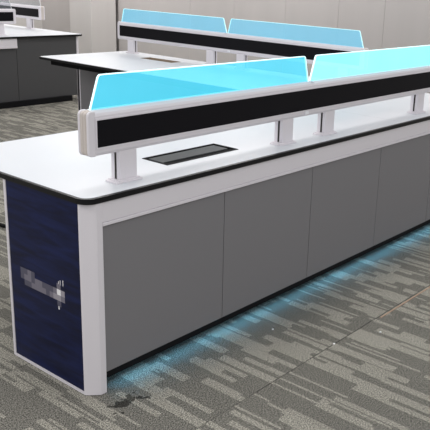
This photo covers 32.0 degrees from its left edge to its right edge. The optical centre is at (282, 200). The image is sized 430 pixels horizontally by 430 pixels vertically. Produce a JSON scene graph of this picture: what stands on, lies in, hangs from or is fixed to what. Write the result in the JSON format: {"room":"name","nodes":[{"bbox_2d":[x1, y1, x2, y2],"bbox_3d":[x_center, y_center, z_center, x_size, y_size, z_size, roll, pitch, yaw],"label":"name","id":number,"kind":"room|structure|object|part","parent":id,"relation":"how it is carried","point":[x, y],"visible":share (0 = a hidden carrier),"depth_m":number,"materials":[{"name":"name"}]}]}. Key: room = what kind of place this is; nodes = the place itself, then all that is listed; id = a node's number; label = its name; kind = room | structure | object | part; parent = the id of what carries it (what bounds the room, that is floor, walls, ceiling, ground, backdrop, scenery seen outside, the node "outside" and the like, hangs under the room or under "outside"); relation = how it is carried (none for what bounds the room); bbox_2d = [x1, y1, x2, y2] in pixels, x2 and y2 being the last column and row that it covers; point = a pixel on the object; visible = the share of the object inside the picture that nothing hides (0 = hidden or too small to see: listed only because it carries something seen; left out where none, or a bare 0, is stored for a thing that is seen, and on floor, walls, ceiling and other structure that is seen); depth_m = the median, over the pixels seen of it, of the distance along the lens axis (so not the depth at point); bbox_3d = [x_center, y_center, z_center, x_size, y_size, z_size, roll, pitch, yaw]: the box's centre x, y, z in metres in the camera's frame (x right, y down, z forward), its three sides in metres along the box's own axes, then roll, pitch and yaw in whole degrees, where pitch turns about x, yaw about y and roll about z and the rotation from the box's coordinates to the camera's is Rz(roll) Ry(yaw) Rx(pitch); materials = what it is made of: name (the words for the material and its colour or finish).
{"room":"control room","nodes":[
{"label":"control room","id":0,"kind":"room"},
{"bbox_2d":[0,0,41,28],"bbox_3d":[-7.100,-2.787,8.319,0.100,2.900,10.060,15,21,36],"label":"wall","id":1,"kind":"structure","parent":0,"point":[19,21],"depth_m":12.09,"materials":[{"name":"beige paint"}]},
{"bbox_2d":[0,95,429,429],"bbox_3d":[-1.645,0.123,4.625,14.000,0.050,10.000,15,21,36],"label":"floor","id":2,"kind":"structure","parent":0,"point":[239,373],"depth_m":2.98,"materials":[{"name":"carpet"}]},
{"bbox_2d":[0,0,81,108],"bbox_3d":[-4.350,-1.767,8.396,2.904,1.151,2.900,15,21,36],"label":"desk","id":3,"kind":"object","parent":2,"relation":"on","point":[26,79],"visible":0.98,"depth_m":8.29,"materials":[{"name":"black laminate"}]},
{"bbox_3d":[-3.044,-1.845,8.001,0.048,0.110,0.082,15,21,36],"label":"screen post","id":4,"kind":"part","parent":3,"relation":"part of","materials":[{"name":"white metal"}]},
{"bbox_3d":[-3.556,-1.800,7.319,0.066,0.159,1.999,15,21,36],"label":"screen rail","id":5,"kind":"part","parent":3,"relation":"part of","materials":[{"name":"white metal"}]},
{"bbox_3d":[-3.090,-1.312,7.852,0.020,0.595,0.644,15,21,36],"label":"cabinet panel","id":6,"kind":"part","parent":3,"relation":"part of","materials":[{"name":"grey laminate"}]},
{"bbox_3d":[-3.708,-2.449,9.450,2.144,0.159,0.066,15,21,36],"label":"screen rail","id":7,"kind":"part","parent":3,"relation":"part of","materials":[{"name":"white metal"}]},
{"bbox_3d":[-3.057,-2.146,8.997,0.082,0.110,0.048,15,21,36],"label":"screen post","id":8,"kind":"part","parent":3,"relation":"part of","materials":[{"name":"white metal"}]},
{"bbox_3d":[-2.648,-1.494,8.383,0.020,0.678,0.776,15,21,36],"label":"cabinet panel","id":9,"kind":"part","parent":3,"relation":"part of","materials":[{"name":"grey laminate"}]},
{"bbox_3d":[-2.398,-1.551,8.698,0.028,0.732,0.030,15,21,36],"label":"corner post","id":10,"kind":"part","parent":3,"relation":"part of","materials":[{"name":"white metal"}]},
{"bbox_2d":[39,9,368,110],"bbox_3d":[-0.723,-0.867,5.971,2.720,1.150,1.007,15,21,36],"label":"desk","id":11,"kind":"object","parent":2,"relation":"on","point":[134,87],"visible":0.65,"depth_m":6.09,"materials":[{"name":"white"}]},
{"bbox_3d":[-1.669,-0.986,6.938,0.042,0.732,0.552,15,21,36],"label":"panel","id":12,"kind":"part","parent":11,"relation":"part of","materials":[{"name":"white metal"}]},
{"bbox_3d":[-1.388,-1.427,6.870,0.082,0.110,0.048,15,21,36],"label":"screen post","id":13,"kind":"part","parent":11,"relation":"part of","materials":[{"name":"white metal"}]},
{"bbox_3d":[-0.799,-0.679,5.971,2.578,0.684,0.029,15,21,36],"label":"knee panel","id":14,"kind":"part","parent":11,"relation":"part of","materials":[{"name":"blue glass"}]},
{"bbox_2d":[39,52,308,90],"bbox_3d":[-0.732,-1.033,5.934,2.675,0.020,1.004,15,21,36],"label":"countertop","id":15,"kind":"structure","parent":11,"relation":"on","point":[99,52],"depth_m":5.77,"materials":[{"name":"white laminate"}]},
{"bbox_3d":[-0.601,-1.214,6.288,0.082,0.110,0.048,15,21,36],"label":"screen post","id":16,"kind":"part","parent":11,"relation":"part of","materials":[{"name":"white metal"}]},
{"bbox_3d":[-0.458,-1.304,6.154,2.647,0.159,0.066,15,21,36],"label":"screen rail","id":17,"kind":"part","parent":11,"relation":"part of","materials":[{"name":"white metal"}]},
{"bbox_3d":[-0.334,-1.142,6.090,0.082,0.110,0.048,15,21,36],"label":"screen post","id":18,"kind":"part","parent":11,"relation":"part of","materials":[{"name":"white metal"}]},
{"bbox_2d":[0,45,429,394],"bbox_3d":[-0.015,-0.258,4.057,0.952,1.150,3.315,15,21,36],"label":"desk","id":19,"kind":"object","parent":2,"relation":"on","point":[137,231],"visible":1,"depth_m":3.04,"materials":[{"name":"grey laminate"}]},
{"bbox_3d":[-0.876,0.311,2.755,0.446,0.732,0.028,15,21,36],"label":"panel","id":20,"kind":"part","parent":19,"relation":"part of","materials":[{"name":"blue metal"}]},
{"bbox_3d":[-0.876,0.310,2.741,0.429,0.719,0.002,15,21,36],"label":"graphic panel","id":21,"kind":"part","parent":19,"relation":"part of","materials":[{"name":"blue plastic"}]},
{"bbox_3d":[-0.670,0.360,2.627,0.046,0.732,0.068,15,21,36],"label":"corner post","id":22,"kind":"part","parent":19,"relation":"part of","materials":[{"name":"white metal"}]},
{"bbox_3d":[-0.584,-0.081,2.737,0.068,0.012,0.124,15,21,36],"label":"foot plate","id":23,"kind":"part","parent":19,"relation":"part of","materials":[{"name":"white metal"}]},
{"bbox_3d":[-0.580,-0.138,2.720,0.048,0.110,0.082,15,21,36],"label":"screen post","id":24,"kind":"part","parent":19,"relation":"part of","materials":[{"name":"white metal"}]},
{"bbox_3d":[-0.452,0.296,2.897,0.020,0.569,0.628,15,21,36],"label":"cabinet panel","id":25,"kind":"part","parent":19,"relation":"part of","materials":[{"name":"grey laminate"}]},
{"bbox_3d":[-0.398,-0.199,3.179,0.088,0.004,0.389,15,21,36],"label":"flip lid","id":26,"kind":"part","parent":19,"relation":"part of","materials":[{"name":"grey"}]},
{"bbox_3d":[-0.387,-0.199,3.178,0.150,0.002,0.429,15,21,36],"label":"frame","id":27,"kind":"part","parent":19,"relation":"part of","materials":[{"name":"black plastic"}]},
{"bbox_2d":[0,93,429,204],"bbox_3d":[-0.008,-0.419,4.008,0.949,0.020,3.312,15,21,36],"label":"countertop","id":28,"kind":"structure","parent":19,"relation":"on","point":[429,93],"depth_m":2.87,"materials":[{"name":"white laminate"}]},
{"bbox_3d":[0.119,-0.487,3.532,0.066,0.159,2.544,15,21,36],"label":"screen rail","id":29,"kind":"part","parent":19,"relation":"part of","materials":[{"name":"white metal"}]},
{"bbox_3d":[-0.067,0.171,3.372,0.020,0.569,0.614,15,21,36],"label":"cabinet panel","id":30,"kind":"part","parent":19,"relation":"part of","materials":[{"name":"grey laminate"}]},
{"bbox_3d":[0.317,0.328,3.942,0.010,0.026,3.180,15,21,36],"label":"skirting","id":31,"kind":"part","parent":19,"relation":"part of","materials":[{"name":"black plastic"}]},
{"bbox_3d":[0.003,-0.271,3.460,0.068,0.012,0.124,15,21,36],"label":"foot plate","id":32,"kind":"part","parent":19,"relation":"part of","materials":[{"name":"white metal"}]},
{"bbox_3d":[0.006,-0.329,3.443,0.048,0.110,0.082,15,21,36],"label":"screen post","id":33,"kind":"part","parent":19,"relation":"part of","materials":[{"name":"white metal"}]},
{"bbox_3d":[0.212,-0.339,3.718,0.068,0.012,0.124,15,21,36],"label":"foot plate","id":34,"kind":"part","parent":19,"relation":"part of","materials":[{"name":"white metal"}]},
{"bbox_3d":[0.216,-0.397,3.702,0.048,0.110,0.082,15,21,36],"label":"screen post","id":35,"kind":"part","parent":19,"relation":"part of","materials":[{"name":"white metal"}]},
{"bbox_3d":[0.318,0.046,3.846,0.020,0.569,0.626,15,21,36],"label":"cabinet panel","id":36,"kind":"part","parent":19,"relation":"part of","materials":[{"name":"grey laminate"}]},
{"bbox_3d":[0.704,-0.080,4.322,0.020,0.569,0.619,15,21,36],"label":"cabinet panel","id":37,"kind":"part","parent":19,"relation":"part of","materials":[{"name":"grey laminate"}]},
{"bbox_3d":[0.798,-0.530,4.441,0.068,0.012,0.124,15,21,36],"label":"foot plate","id":38,"kind":"part","parent":19,"relation":"part of","materials":[{"name":"white metal"}]},
{"bbox_3d":[0.802,-0.587,4.425,0.048,0.110,0.082,15,21,36],"label":"screen post","id":39,"kind":"part","parent":19,"relation":"part of","materials":[{"name":"white metal"}]},
{"bbox_3d":[1.098,-0.208,4.809,0.020,0.569,0.654,15,21,36],"label":"cabinet panel","id":40,"kind":"part","parent":19,"relation":"part of","materials":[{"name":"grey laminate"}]},
{"bbox_2d":[380,286,429,317],"bbox_3d":[0.772,0.443,3.848,0.008,0.003,1.028,15,21,36],"label":"floor strip","id":41,"kind":"object","parent":2,"relation":"on","point":[429,286],"visible":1,"depth_m":3.63,"materials":[{"name":"beige metal"}]},
{"bbox_2d":[41,0,429,92],"bbox_3d":[1.543,-2.302,8.050,14.000,2.900,0.120,15,21,36],"label":"wall","id":42,"kind":"structure","parent":0,"point":[382,24],"depth_m":9.30,"materials":[{"name":"beige paint"}]},
{"bbox_2d":[69,0,115,53],"bbox_3d":[-2.787,-3.348,10.848,0.500,2.900,0.455,15,21,36],"label":"column","id":43,"kind":"structure","parent":42,"relation":"attached to","point":[95,20],"depth_m":10.90,"materials":[{"name":"grey paint"}]}
]}

